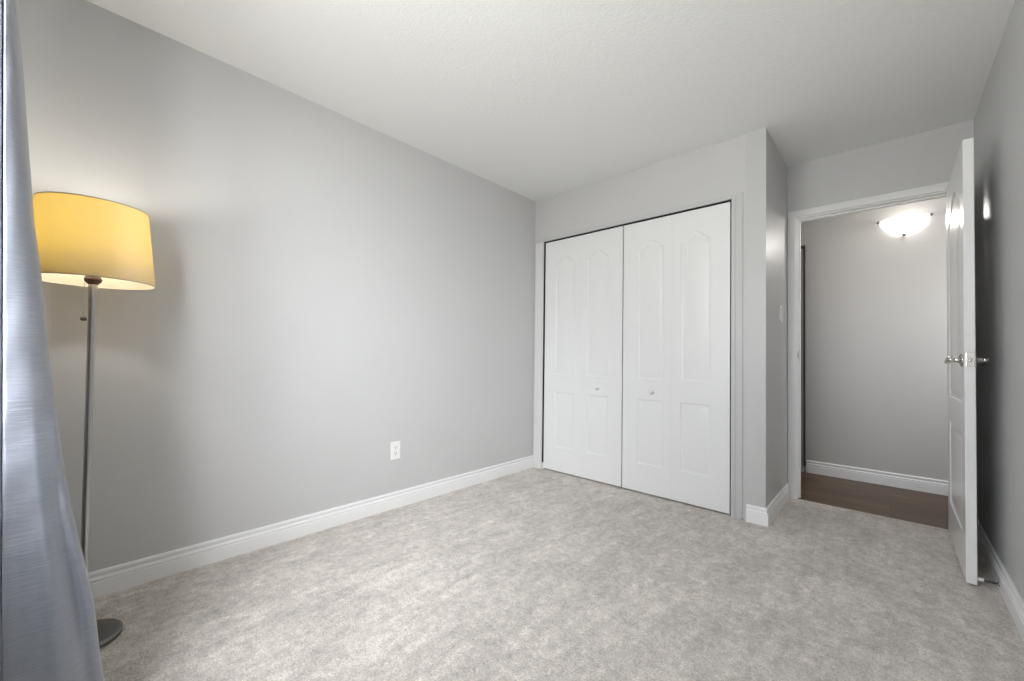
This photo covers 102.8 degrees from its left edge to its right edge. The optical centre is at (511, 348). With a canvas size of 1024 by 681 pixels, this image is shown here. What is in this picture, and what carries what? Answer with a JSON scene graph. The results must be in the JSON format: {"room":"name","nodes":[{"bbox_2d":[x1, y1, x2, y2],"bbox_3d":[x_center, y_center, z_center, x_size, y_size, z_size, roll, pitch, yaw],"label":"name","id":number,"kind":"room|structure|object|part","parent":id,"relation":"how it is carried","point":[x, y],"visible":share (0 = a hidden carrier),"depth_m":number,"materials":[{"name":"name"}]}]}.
{"room":"empty bedroom","nodes":[
{"label":"empty bedroom","id":0,"kind":"room"},
{"bbox_2d":[18,0,535,571],"bbox_3d":[-0.750,-0.142,2.818,0.120,2.490,4.120,0,-1,43],"label":"wall","id":1,"kind":"structure","parent":0,"point":[332,290],"depth_m":2.12,"materials":[{"name":"grey paint"}]},
{"bbox_2d":[88,455,533,598],"bbox_3d":[-0.891,1.000,2.560,0.016,0.118,3.200,0,-1,43],"label":"baseboard","id":2,"kind":"structure","parent":1,"relation":"attached to","point":[112,579],"depth_m":2.15,"materials":[{"name":"white paint"}]},
{"bbox_2d":[390,441,399,459],"bbox_3d":[-0.769,0.673,2.700,0.007,0.116,0.070,0,-1,43],"label":"wall outlet","id":3,"kind":"object","parent":1,"relation":"attached to","point":[395,446],"visible":1,"depth_m":2.70,"materials":[{"name":"white plastic"}]},
{"bbox_2d":[86,0,1014,201],"bbox_3d":[0.359,-1.440,1.897,3.010,0.100,4.218,0,-1,43],"label":"ceiling","id":4,"kind":"structure","parent":0,"point":[537,100],"depth_m":2.02,"materials":[{"name":"white paint"}]},
{"bbox_2d":[94,467,1023,680],"bbox_3d":[1.017,1.084,1.909,3.700,0.050,4.841,0,-1,43],"label":"floor","id":5,"kind":"structure","parent":0,"point":[531,574],"depth_m":1.70,"materials":[{"name":"beige carpet"}]},
{"bbox_2d":[33,191,155,648],"bbox_3d":[-1.482,0.261,1.431,0.334,1.516,0.334,0,-1,43],"label":"floor lamp","id":6,"kind":"object","parent":5,"relation":"on","point":[91,242],"visible":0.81,"depth_m":1.38,"materials":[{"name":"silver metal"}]},
{"bbox_2d":[84,276,102,284],"bbox_3d":[-1.475,-0.265,1.440,0.047,0.082,0.047,0,-1,43],"label":"socket","id":7,"kind":"object","parent":6,"relation":"attached to","point":[90,280],"depth_m":1.43,"materials":[{"name":"brown metal"}]},
{"bbox_3d":[-1.474,-0.364,1.442,0.332,0.262,0.332,0,-1,43],"label":"lamp shade","id":8,"kind":"part","parent":6,"relation":"part of","materials":[{"name":"beige fabric"}]},
{"bbox_2d":[798,499,947,529],"bbox_3d":[2.353,1.090,2.692,0.782,0.007,0.011,0,-1,43],"label":"trim","id":9,"kind":"structure","parent":5,"relation":"attached to","point":[798,499],"depth_m":2.66,"materials":[{"name":"beige"}]},
{"bbox_2d":[533,128,768,519],"bbox_3d":[0.910,-0.125,3.165,1.846,2.470,0.095,0,-1,43],"label":"wall","id":10,"kind":"structure","parent":0,"point":[718,170],"depth_m":2.62,"materials":[{"name":"grey paint"}]},
{"bbox_2d":[534,242,543,468],"bbox_3d":[0.243,0.060,3.711,0.090,2.044,0.012,0,-1,43],"label":"trim","id":11,"kind":"structure","parent":10,"relation":"attached to","point":[539,297],"depth_m":3.71,"materials":[{"name":"white paint"}]},
{"bbox_2d":[543,226,623,486],"bbox_3d":[0.572,0.059,3.423,0.760,2.021,0.068,0,-1,43],"label":"door","id":12,"kind":"structure","parent":10,"relation":"in","point":[584,278],"depth_m":3.39,"materials":[{"name":"white paint"}]},
{"bbox_2d":[536,192,742,519],"bbox_3d":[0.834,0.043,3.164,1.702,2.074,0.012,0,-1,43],"label":"trim","id":13,"kind":"structure","parent":10,"relation":"attached to","point":[737,199],"depth_m":2.61,"materials":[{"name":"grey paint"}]},
{"bbox_2d":[622,202,730,513],"bbox_3d":[1.134,0.056,2.902,0.754,2.021,0.068,0,-1,43],"label":"door","id":14,"kind":"structure","parent":10,"relation":"in","point":[676,439],"depth_m":2.86,"materials":[{"name":"white paint"}]},
{"bbox_2d":[769,134,786,503],"bbox_3d":[1.793,-0.120,2.827,0.090,2.470,0.608,0,-1,43],"label":"wall","id":15,"kind":"structure","parent":0,"point":[777,166],"depth_m":2.75,"materials":[{"name":"grey paint"}]},
{"bbox_2d":[746,483,788,526],"bbox_3d":[1.736,1.037,2.757,0.120,0.118,0.703,0,-1,43],"label":"baseboard","id":16,"kind":"structure","parent":15,"relation":"attached to","point":[758,515],"depth_m":2.53,"materials":[{"name":"white paint"}]},
{"bbox_2d":[779,305,781,322],"bbox_3d":[1.862,-0.239,2.829,0.010,0.116,0.070,0,-1,43],"label":"light switch","id":17,"kind":"object","parent":15,"relation":"attached to","point":[780,306],"visible":1,"depth_m":2.81,"materials":[{"name":"white plastic"}]},
{"bbox_2d":[801,197,947,480],"bbox_3d":[2.839,-0.082,3.625,3.350,2.490,0.100,0,-1,43],"label":"wall","id":18,"kind":"structure","parent":0,"point":[876,299],"depth_m":3.38,"materials":[{"name":"paint"}]},
{"bbox_2d":[801,249,803,471],"bbox_3d":[2.339,0.093,4.000,0.846,2.049,0.020,0,-1,43],"label":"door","id":19,"kind":"structure","parent":18,"relation":"in","point":[802,453],"depth_m":3.71,"materials":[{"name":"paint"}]},
{"bbox_2d":[801,245,805,465],"bbox_3d":[2.603,0.062,3.747,0.138,1.991,0.034,0,-1,43],"label":"trim","id":20,"kind":"structure","parent":18,"relation":"attached to","point":[802,247],"depth_m":3.70,"materials":[{"name":"brown metal"}]},
{"bbox_2d":[806,460,947,495],"bbox_3d":[3.333,1.062,3.053,1.855,0.118,0.016,0,-1,43],"label":"baseboard","id":21,"kind":"structure","parent":18,"relation":"attached to","point":[929,485],"depth_m":3.34,"materials":[{"name":"white paint"}]},
{"bbox_2d":[877,213,932,235],"bbox_3d":[3.110,-0.977,3.242,0.327,0.150,0.132,0,-1,43],"label":"wall sconce","id":22,"kind":"object","parent":18,"relation":"attached to","point":[902,225],"visible":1,"depth_m":3.22,"materials":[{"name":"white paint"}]},
{"bbox_2d":[787,120,976,482],"bbox_3d":[2.421,-0.114,2.736,1.135,2.470,0.112,0,-1,43],"label":"wall","id":23,"kind":"structure","parent":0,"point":[927,158],"depth_m":2.71,"materials":[{"name":"grey paint"}]},
{"bbox_2d":[788,182,948,499],"bbox_3d":[2.395,0.042,2.743,0.897,2.098,0.130,0,-1,43],"label":"door frame","id":24,"kind":"structure","parent":23,"relation":"attached to","point":[792,328],"depth_m":2.97,"materials":[{"name":"white paint"}]},
{"bbox_2d":[944,138,989,584],"bbox_3d":[2.344,0.057,2.144,0.139,2.024,0.798,0,-1,43],"label":"door","id":25,"kind":"structure","parent":23,"relation":"in","point":[961,360],"depth_m":1.91,"materials":[{"name":"white paint"}]},
{"bbox_3d":[2.119,0.060,1.980,0.030,0.033,0.133,0,-1,43],"label":"lever","id":26,"kind":"part","parent":25,"relation":"part of","materials":[{"name":"silver metal"}]},
{"bbox_3d":[2.082,0.051,1.859,0.025,0.064,0.003,0,-1,43],"label":"latch plate","id":27,"kind":"part","parent":25,"relation":"part of","materials":[{"name":"silver metal"}]},
{"bbox_3d":[2.200,0.059,1.906,0.028,0.033,0.133,0,-1,43],"label":"lever","id":28,"kind":"part","parent":25,"relation":"part of","materials":[{"name":"silver metal"}]},
{"bbox_2d":[974,0,1023,601],"bbox_3d":[1.363,-0.152,0.847,0.120,2.490,4.098,0,-1,43],"label":"wall","id":29,"kind":"structure","parent":0,"point":[999,117],"depth_m":1.82,"materials":[{"name":"grey paint"}]},
{"bbox_2d":[977,518,1023,641],"bbox_3d":[1.366,0.999,0.945,0.016,0.118,3.898,0,-1,43],"label":"baseboard","id":30,"kind":"structure","parent":29,"relation":"attached to","point":[1011,597],"depth_m":1.76,"materials":[{"name":"white paint"}]},
{"bbox_2d":[978,577,999,586],"bbox_3d":[2.119,1.037,1.819,0.068,0.022,0.022,0,-1,43],"label":"door stop","id":31,"kind":"object","parent":30,"relation":"attached to","point":[979,578],"visible":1,"depth_m":1.82,"materials":[{"name":"silver metal"}]},
{"bbox_3d":[-1.021,-0.190,0.399,2.770,2.490,0.200,0,-1,43],"label":"wall window","id":32,"kind":"structure","parent":0,"visible":0},
{"bbox_3d":[-0.891,-1.232,0.560,2.010,0.084,0.167,0,-1,43],"label":"curtain rod","id":33,"kind":"object","parent":32,"relation":"attached to","visible":0},
{"bbox_2d":[0,0,104,680],"bbox_3d":[-1.250,-0.108,1.098,0.566,2.223,0.291,0,-1,43],"label":"curtain","id":34,"kind":"object","parent":33,"relation":"hanging from","point":[49,631],"visible":1,"depth_m":0.92,"materials":[{"name":"grey fabric"}]}
]}

